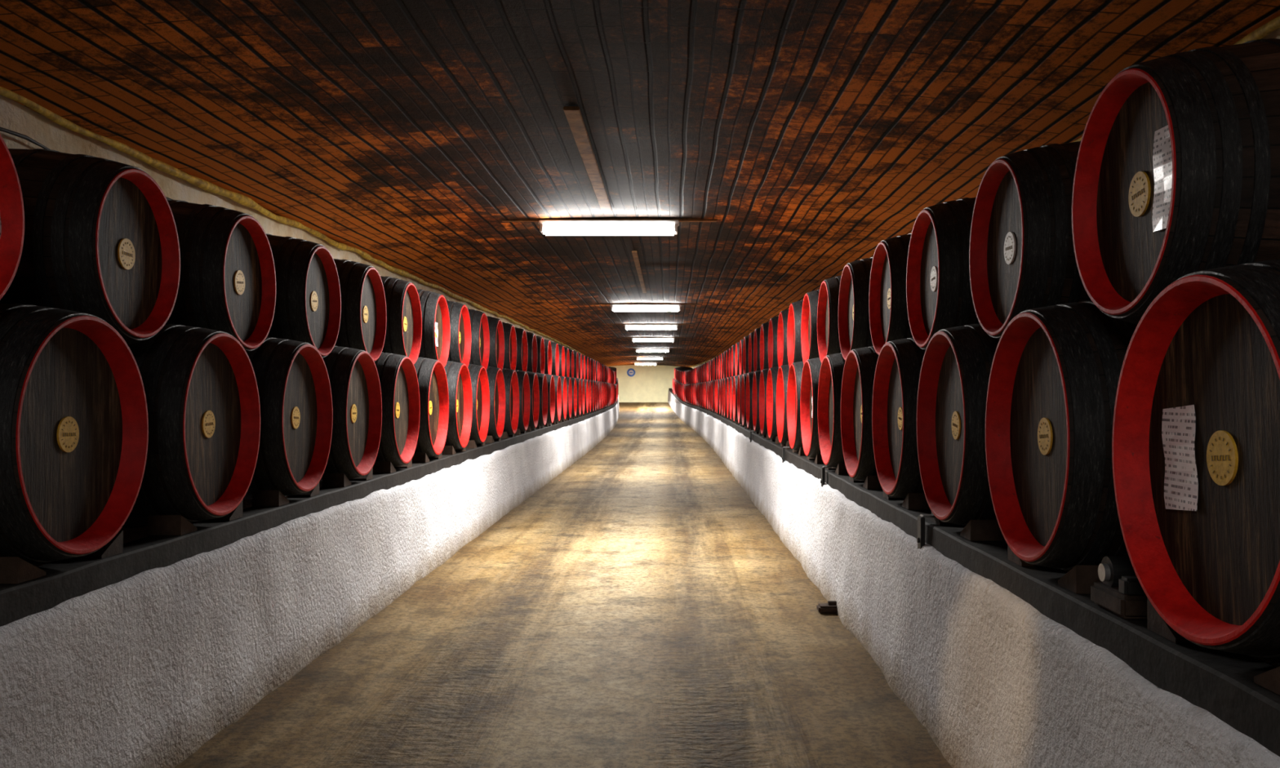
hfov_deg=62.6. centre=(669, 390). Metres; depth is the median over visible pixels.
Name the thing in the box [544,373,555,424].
wine barrel
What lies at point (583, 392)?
wine barrel
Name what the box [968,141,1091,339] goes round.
wine barrel
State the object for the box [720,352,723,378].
wine barrel
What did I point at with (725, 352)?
wine barrel
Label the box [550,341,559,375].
wine barrel
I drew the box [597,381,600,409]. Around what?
wine barrel
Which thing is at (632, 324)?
ceiling lamp
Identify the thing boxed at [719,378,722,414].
wine barrel
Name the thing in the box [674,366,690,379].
wine barrel
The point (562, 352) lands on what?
wine barrel
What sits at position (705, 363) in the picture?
wine barrel
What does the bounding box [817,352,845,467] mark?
wine barrel
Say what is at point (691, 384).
wine barrel
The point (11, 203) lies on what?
wine barrel
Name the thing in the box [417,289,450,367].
wine barrel
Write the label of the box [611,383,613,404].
wine barrel
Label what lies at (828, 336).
wine barrel
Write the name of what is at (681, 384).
wine barrel
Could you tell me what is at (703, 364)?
wine barrel
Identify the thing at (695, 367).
wine barrel
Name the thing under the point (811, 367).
wine barrel
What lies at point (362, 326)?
wine barrel
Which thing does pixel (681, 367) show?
wine barrel
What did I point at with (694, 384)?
wine barrel
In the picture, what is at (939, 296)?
wine barrel
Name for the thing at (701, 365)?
wine barrel
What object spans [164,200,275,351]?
wine barrel
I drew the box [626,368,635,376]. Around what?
round sign
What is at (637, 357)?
ceiling lamp
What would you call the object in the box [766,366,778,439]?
wine barrel
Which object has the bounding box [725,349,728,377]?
wine barrel
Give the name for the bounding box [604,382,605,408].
wine barrel
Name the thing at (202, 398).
wine barrel
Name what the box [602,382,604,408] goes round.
wine barrel
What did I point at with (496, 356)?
wine barrel
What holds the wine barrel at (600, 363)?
on the wine barrel at (604, 382)
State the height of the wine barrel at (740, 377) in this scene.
0.929 m
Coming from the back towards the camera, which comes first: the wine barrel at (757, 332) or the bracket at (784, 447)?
the wine barrel at (757, 332)
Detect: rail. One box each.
[0,399,617,622]
[668,388,1279,757]
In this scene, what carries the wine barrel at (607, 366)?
on the wine barrel
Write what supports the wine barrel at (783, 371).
on the rail
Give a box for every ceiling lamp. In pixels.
[501,217,716,235]
[595,302,699,311]
[608,323,693,329]
[623,337,684,342]
[626,348,679,352]
[630,356,668,359]
[631,362,660,364]
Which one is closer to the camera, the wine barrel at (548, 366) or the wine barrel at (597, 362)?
the wine barrel at (548, 366)
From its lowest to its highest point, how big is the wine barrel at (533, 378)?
0.933 m
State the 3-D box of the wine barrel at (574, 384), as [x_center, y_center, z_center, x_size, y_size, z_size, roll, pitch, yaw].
[-2.588,0.152,22.507,1.160,0.929,0.929,0,0,0]
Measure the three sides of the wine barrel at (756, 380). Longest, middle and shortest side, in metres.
1.160 x 0.957 x 0.957 m
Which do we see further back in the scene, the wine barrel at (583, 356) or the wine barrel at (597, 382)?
the wine barrel at (597, 382)
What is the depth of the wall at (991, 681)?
4.02 m
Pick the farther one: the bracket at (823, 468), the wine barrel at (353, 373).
the bracket at (823, 468)
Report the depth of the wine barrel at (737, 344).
19.45 m
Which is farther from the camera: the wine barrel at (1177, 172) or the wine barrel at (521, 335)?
the wine barrel at (521, 335)
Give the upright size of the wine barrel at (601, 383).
0.929 m
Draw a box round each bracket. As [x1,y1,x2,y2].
[782,446,789,463]
[820,466,831,488]
[916,514,935,551]
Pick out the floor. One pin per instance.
(637, 609)
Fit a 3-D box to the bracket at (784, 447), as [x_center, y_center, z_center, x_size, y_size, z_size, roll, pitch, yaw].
[1.181,0.656,10.700,0.078,0.167,0.070,0,0,0]
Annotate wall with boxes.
[0,97,576,351]
[0,392,618,767]
[610,364,681,402]
[667,390,1279,767]
[690,28,1279,368]
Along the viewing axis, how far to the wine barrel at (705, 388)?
32.56 m
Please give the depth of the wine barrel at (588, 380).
27.19 m
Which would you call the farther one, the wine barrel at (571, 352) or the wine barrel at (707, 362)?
the wine barrel at (707, 362)
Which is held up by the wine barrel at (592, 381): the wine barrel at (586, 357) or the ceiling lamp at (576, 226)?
the wine barrel at (586, 357)
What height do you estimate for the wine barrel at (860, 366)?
0.929 m
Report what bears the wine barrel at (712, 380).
on the rail
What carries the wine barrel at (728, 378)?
on the rail
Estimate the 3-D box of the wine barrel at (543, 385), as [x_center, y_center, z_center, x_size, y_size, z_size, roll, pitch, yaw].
[-2.584,0.152,16.969,1.160,0.944,0.944,0,1,0]
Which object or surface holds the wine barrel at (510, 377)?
on the rail
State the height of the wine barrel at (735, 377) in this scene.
0.929 m
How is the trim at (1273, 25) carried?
attached to the wall at (1276, 34)
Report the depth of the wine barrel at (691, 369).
43.86 m
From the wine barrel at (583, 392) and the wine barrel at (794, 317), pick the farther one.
the wine barrel at (583, 392)
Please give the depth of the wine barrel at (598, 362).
33.01 m
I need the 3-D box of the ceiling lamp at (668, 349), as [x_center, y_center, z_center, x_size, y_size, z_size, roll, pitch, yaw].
[-0.634,-1.526,40.000,2.000,0.144,0.206,0,0,0]
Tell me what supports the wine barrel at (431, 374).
on the rail
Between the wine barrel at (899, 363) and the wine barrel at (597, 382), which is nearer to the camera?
the wine barrel at (899, 363)
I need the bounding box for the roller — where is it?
[1090,556,1146,618]
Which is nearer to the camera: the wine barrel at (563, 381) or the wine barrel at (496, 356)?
the wine barrel at (496, 356)
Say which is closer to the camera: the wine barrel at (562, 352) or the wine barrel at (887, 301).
the wine barrel at (887, 301)
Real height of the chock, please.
0.537 m
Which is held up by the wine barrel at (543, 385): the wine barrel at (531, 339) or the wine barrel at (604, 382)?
the wine barrel at (531, 339)
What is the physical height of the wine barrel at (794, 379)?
0.930 m
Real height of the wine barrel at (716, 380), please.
0.929 m
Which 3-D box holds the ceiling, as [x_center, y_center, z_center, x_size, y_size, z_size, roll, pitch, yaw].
[-0.742,-1.506,30.505,6.516,0.205,71.112,0,0,-1]
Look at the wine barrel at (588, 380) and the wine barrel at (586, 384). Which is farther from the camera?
the wine barrel at (588, 380)
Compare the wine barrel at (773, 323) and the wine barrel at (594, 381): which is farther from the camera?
the wine barrel at (594, 381)
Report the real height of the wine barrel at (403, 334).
0.833 m
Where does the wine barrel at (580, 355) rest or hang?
on the wine barrel at (586, 384)
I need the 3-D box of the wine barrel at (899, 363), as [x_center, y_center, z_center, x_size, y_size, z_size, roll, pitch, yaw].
[1.753,0.152,5.692,1.160,0.929,0.929,0,0,0]
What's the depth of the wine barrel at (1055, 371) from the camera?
3.35 m
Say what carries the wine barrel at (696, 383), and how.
on the rail
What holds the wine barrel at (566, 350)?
on the wine barrel at (574, 384)
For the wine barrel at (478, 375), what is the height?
0.938 m
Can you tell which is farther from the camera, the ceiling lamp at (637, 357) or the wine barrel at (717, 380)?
the ceiling lamp at (637, 357)
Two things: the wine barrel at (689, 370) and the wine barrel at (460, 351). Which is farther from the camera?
the wine barrel at (689, 370)
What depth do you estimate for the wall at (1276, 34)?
4.18 m
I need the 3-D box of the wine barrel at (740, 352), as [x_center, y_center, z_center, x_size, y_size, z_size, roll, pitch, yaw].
[1.752,-0.545,18.465,1.020,0.823,0.823,0,0,0]
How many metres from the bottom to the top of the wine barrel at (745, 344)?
0.824 m
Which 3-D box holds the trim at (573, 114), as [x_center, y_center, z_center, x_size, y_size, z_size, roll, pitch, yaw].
[-0.465,-1.582,11.450,0.167,0.022,11.102,0,0,1]
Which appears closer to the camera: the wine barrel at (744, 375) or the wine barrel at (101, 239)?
the wine barrel at (101, 239)
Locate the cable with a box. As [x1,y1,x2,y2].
[0,129,188,202]
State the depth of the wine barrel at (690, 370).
46.23 m
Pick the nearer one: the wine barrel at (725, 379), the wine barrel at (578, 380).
the wine barrel at (725, 379)
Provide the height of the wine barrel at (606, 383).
0.929 m
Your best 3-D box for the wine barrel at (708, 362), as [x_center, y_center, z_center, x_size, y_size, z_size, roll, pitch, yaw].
[1.683,-0.545,31.785,1.020,0.823,0.823,0,0,-1]
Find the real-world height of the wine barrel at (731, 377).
0.929 m
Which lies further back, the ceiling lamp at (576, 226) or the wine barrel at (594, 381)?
the wine barrel at (594, 381)
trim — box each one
[0,88,583,355]
[563,106,646,293]
[688,17,1279,367]
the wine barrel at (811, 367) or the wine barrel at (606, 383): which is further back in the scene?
the wine barrel at (606, 383)
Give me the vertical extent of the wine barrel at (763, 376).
0.929 m
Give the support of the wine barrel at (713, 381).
on the rail
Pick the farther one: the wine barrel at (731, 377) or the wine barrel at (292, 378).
the wine barrel at (731, 377)
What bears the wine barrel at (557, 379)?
on the rail
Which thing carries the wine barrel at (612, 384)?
on the rail
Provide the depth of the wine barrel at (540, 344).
17.52 m
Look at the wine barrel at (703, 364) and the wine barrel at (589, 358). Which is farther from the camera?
the wine barrel at (703, 364)
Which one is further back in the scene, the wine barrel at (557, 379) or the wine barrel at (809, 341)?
the wine barrel at (557, 379)
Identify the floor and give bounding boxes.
[175,402,950,767]
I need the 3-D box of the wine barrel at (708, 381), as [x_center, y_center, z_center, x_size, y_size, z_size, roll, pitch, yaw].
[1.707,0.152,31.229,1.160,0.931,0.931,0,0,-1]
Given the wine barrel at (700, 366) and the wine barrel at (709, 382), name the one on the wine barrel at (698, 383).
the wine barrel at (700, 366)
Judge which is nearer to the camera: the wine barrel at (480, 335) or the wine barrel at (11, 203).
the wine barrel at (11, 203)
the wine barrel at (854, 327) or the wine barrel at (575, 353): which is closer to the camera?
the wine barrel at (854, 327)
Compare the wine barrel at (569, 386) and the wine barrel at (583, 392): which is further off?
the wine barrel at (583, 392)
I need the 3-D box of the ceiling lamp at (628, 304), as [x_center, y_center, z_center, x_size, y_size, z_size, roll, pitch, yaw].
[-0.430,-1.526,19.300,2.000,0.144,0.206,0,0,0]
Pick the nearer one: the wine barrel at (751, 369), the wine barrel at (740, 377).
the wine barrel at (751, 369)
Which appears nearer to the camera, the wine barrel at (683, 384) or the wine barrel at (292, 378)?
the wine barrel at (292, 378)
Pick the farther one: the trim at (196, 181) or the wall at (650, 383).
the wall at (650, 383)
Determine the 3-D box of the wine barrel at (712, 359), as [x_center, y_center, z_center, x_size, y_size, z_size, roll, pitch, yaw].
[1.702,-0.545,30.675,1.020,0.824,0.824,0,0,-1]
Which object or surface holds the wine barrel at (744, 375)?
on the rail
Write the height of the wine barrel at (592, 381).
0.929 m
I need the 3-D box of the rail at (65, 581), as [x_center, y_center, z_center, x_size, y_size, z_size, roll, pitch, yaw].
[-2.436,0.293,30.505,0.746,0.863,71.013,0,0,-1]
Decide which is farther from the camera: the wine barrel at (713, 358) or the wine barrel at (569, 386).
the wine barrel at (713, 358)
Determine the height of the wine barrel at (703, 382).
0.949 m
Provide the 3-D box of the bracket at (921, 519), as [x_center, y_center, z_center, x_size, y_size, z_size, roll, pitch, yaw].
[1.181,0.656,4.850,0.078,0.167,0.070,0,0,0]
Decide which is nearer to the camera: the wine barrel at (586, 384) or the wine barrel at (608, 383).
the wine barrel at (586, 384)
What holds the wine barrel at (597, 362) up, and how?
on the wine barrel at (601, 383)
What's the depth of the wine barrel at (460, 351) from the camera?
10.73 m
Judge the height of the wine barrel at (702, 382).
0.929 m
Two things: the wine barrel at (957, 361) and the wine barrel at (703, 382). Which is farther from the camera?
the wine barrel at (703, 382)
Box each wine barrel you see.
[0,134,24,299]
[0,148,180,344]
[0,303,148,564]
[122,324,260,528]
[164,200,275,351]
[242,337,333,500]
[266,233,341,357]
[319,346,382,481]
[333,258,386,361]
[374,352,420,466]
[380,275,422,364]
[413,357,448,457]
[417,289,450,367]
[444,360,472,449]
[445,299,471,367]
[467,308,489,370]
[467,364,489,444]
[486,315,504,370]
[486,366,505,439]
[502,321,516,370]
[502,368,519,435]
[514,327,528,372]
[515,369,530,431]
[525,331,537,373]
[526,371,539,429]
[535,335,545,373]
[536,373,547,426]
[543,338,551,374]
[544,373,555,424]
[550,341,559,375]
[551,374,561,422]
[558,344,564,376]
[558,375,567,420]
[564,346,569,377]
[565,377,572,418]
[568,349,573,377]
[569,377,577,417]
[573,351,578,377]
[575,377,581,416]
[577,352,582,378]
[580,378,585,414]
[582,354,585,379]
[583,378,588,413]
[584,355,588,379]
[587,379,591,413]
[588,357,591,380]
[589,379,594,412]
[591,358,594,380]
[593,360,595,381]
[593,380,596,411]
[595,360,598,381]
[595,381,598,410]
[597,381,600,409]
[598,362,599,381]
[600,363,601,382]
[600,382,602,408]
[601,364,604,382]
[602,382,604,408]
[604,365,606,382]
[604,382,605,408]
[605,382,607,407]
[606,382,608,406]
[607,366,608,382]
[608,382,609,406]
[608,382,610,405]
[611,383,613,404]
[612,383,613,404]
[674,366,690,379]
[674,379,676,395]
[675,367,693,379]
[677,382,679,398]
[678,368,686,382]
[680,383,682,400]
[683,384,684,401]
[684,369,689,384]
[685,384,687,403]
[686,384,688,403]
[688,369,690,384]
[688,383,691,404]
[690,383,692,404]
[691,368,693,383]
[691,383,693,404]
[693,368,695,383]
[693,383,694,404]
[694,382,697,405]
[695,367,697,383]
[695,382,697,405]
[697,366,698,382]
[697,382,698,406]
[697,382,700,406]
[698,365,700,382]
[700,382,702,407]
[701,364,702,382]
[702,364,704,382]
[702,382,703,408]
[703,382,705,408]
[704,362,706,382]
[704,381,707,408]
[706,362,707,381]
[706,381,709,409]
[707,360,710,381]
[708,381,711,410]
[710,359,712,381]
[710,380,712,411]
[711,358,714,380]
[711,380,715,412]
[713,356,716,380]
[714,379,716,413]
[715,355,719,379]
[715,379,719,413]
[718,354,720,379]
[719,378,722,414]
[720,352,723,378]
[721,378,724,416]
[723,351,726,378]
[723,377,728,417]
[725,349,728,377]
[726,377,730,418]
[728,346,731,377]
[729,376,733,420]
[731,344,735,376]
[732,374,739,422]
[734,342,739,375]
[737,374,742,424]
[738,338,743,374]
[741,373,747,426]
[742,335,749,373]
[745,371,754,429]
[748,332,754,372]
[751,370,760,431]
[753,327,760,372]
[759,368,768,435]
[760,322,768,371]
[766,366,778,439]
[768,315,778,368]
[776,364,789,444]
[777,309,788,367]
[786,299,803,367]
[786,361,804,450]
[800,289,819,364]
[800,357,821,457]
[817,275,841,363]
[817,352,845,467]
[838,257,873,359]
[840,346,879,480]
[868,233,912,355]
[871,337,925,498]
[906,197,979,350]
[916,324,999,525]
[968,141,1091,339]
[985,300,1137,576]
[1071,38,1279,324]
[1111,258,1279,660]
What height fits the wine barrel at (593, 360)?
0.834 m
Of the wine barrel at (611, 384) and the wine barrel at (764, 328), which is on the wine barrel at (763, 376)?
the wine barrel at (764, 328)
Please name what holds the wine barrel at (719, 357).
on the wine barrel at (716, 380)
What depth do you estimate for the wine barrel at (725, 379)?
22.46 m
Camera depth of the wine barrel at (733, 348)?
20.48 m
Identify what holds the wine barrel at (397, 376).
on the rail
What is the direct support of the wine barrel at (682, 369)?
on the wine barrel
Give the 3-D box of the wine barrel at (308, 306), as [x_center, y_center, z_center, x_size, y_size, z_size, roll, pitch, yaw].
[-2.618,-0.545,6.430,1.020,0.824,0.824,0,0,0]
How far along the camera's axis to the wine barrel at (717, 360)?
27.57 m
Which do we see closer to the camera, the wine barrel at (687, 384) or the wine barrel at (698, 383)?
the wine barrel at (698, 383)
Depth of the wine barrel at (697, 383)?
38.86 m
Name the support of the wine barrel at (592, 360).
on the wine barrel at (597, 382)
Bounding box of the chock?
[0,399,1279,695]
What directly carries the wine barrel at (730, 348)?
on the wine barrel at (728, 378)
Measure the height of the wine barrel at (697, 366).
0.824 m
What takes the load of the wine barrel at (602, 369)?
on the wine barrel at (606, 383)
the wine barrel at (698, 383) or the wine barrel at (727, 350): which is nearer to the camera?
the wine barrel at (727, 350)
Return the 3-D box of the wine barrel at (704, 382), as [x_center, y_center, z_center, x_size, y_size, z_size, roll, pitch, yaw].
[1.676,0.152,33.458,1.160,0.929,0.929,0,0,-1]
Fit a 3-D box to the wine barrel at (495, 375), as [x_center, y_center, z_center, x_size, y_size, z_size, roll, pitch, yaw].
[-2.591,0.152,12.518,1.160,0.929,0.929,0,0,0]
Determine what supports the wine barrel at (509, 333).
on the wine barrel at (522, 376)
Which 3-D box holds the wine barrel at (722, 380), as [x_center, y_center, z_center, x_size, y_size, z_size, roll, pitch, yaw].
[1.755,0.152,23.465,1.160,0.929,0.929,0,0,0]
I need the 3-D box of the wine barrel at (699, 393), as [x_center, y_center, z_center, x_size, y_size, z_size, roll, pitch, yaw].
[1.609,0.152,36.778,1.160,0.929,0.929,0,0,-1]
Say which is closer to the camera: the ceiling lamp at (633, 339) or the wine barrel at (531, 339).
the wine barrel at (531, 339)
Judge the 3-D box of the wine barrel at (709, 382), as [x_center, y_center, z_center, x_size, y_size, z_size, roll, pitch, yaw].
[1.716,0.152,30.115,1.160,0.929,0.929,0,0,-1]
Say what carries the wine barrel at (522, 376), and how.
on the rail
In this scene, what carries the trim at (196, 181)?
attached to the wall at (15, 117)
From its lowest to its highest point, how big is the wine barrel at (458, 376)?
0.929 m
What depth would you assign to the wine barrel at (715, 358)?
28.30 m
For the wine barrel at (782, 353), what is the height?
0.830 m
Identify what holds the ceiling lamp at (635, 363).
attached to the ceiling
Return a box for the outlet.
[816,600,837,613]
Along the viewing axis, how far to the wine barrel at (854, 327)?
7.15 m
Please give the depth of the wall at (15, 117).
6.56 m
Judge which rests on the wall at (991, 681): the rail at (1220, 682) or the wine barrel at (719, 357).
the rail at (1220, 682)
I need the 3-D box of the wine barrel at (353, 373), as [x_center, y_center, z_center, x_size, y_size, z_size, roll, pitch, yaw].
[-2.590,0.152,6.961,1.160,0.932,0.932,0,0,0]
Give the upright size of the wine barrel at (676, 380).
0.929 m
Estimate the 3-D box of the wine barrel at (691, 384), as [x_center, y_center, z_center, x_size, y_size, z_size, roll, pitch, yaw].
[1.469,0.152,43.439,1.160,0.929,0.929,0,0,-2]
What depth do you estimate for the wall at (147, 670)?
4.69 m
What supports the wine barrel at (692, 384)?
on the rail
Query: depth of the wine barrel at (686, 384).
48.11 m
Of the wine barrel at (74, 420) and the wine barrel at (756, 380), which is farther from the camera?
the wine barrel at (756, 380)
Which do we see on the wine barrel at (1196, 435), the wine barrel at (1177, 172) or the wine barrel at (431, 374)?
the wine barrel at (1177, 172)
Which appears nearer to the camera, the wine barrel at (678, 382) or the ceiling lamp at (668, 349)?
the ceiling lamp at (668, 349)
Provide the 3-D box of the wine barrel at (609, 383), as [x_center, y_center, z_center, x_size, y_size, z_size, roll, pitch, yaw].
[-2.780,0.152,39.160,1.160,0.929,0.929,0,0,-1]
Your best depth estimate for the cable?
5.26 m
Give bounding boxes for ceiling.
[0,0,1279,367]
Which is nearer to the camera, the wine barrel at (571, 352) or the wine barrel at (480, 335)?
the wine barrel at (480, 335)
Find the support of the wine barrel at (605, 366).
on the wine barrel at (608, 383)
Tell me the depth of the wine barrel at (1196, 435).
2.41 m
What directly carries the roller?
on the rail at (1220, 682)
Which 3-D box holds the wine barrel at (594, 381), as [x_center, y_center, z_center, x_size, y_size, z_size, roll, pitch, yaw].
[-2.622,0.152,29.165,1.160,0.929,0.929,0,0,-1]
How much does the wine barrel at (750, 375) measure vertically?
0.929 m
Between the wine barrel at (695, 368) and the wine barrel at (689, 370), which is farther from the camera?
the wine barrel at (689, 370)

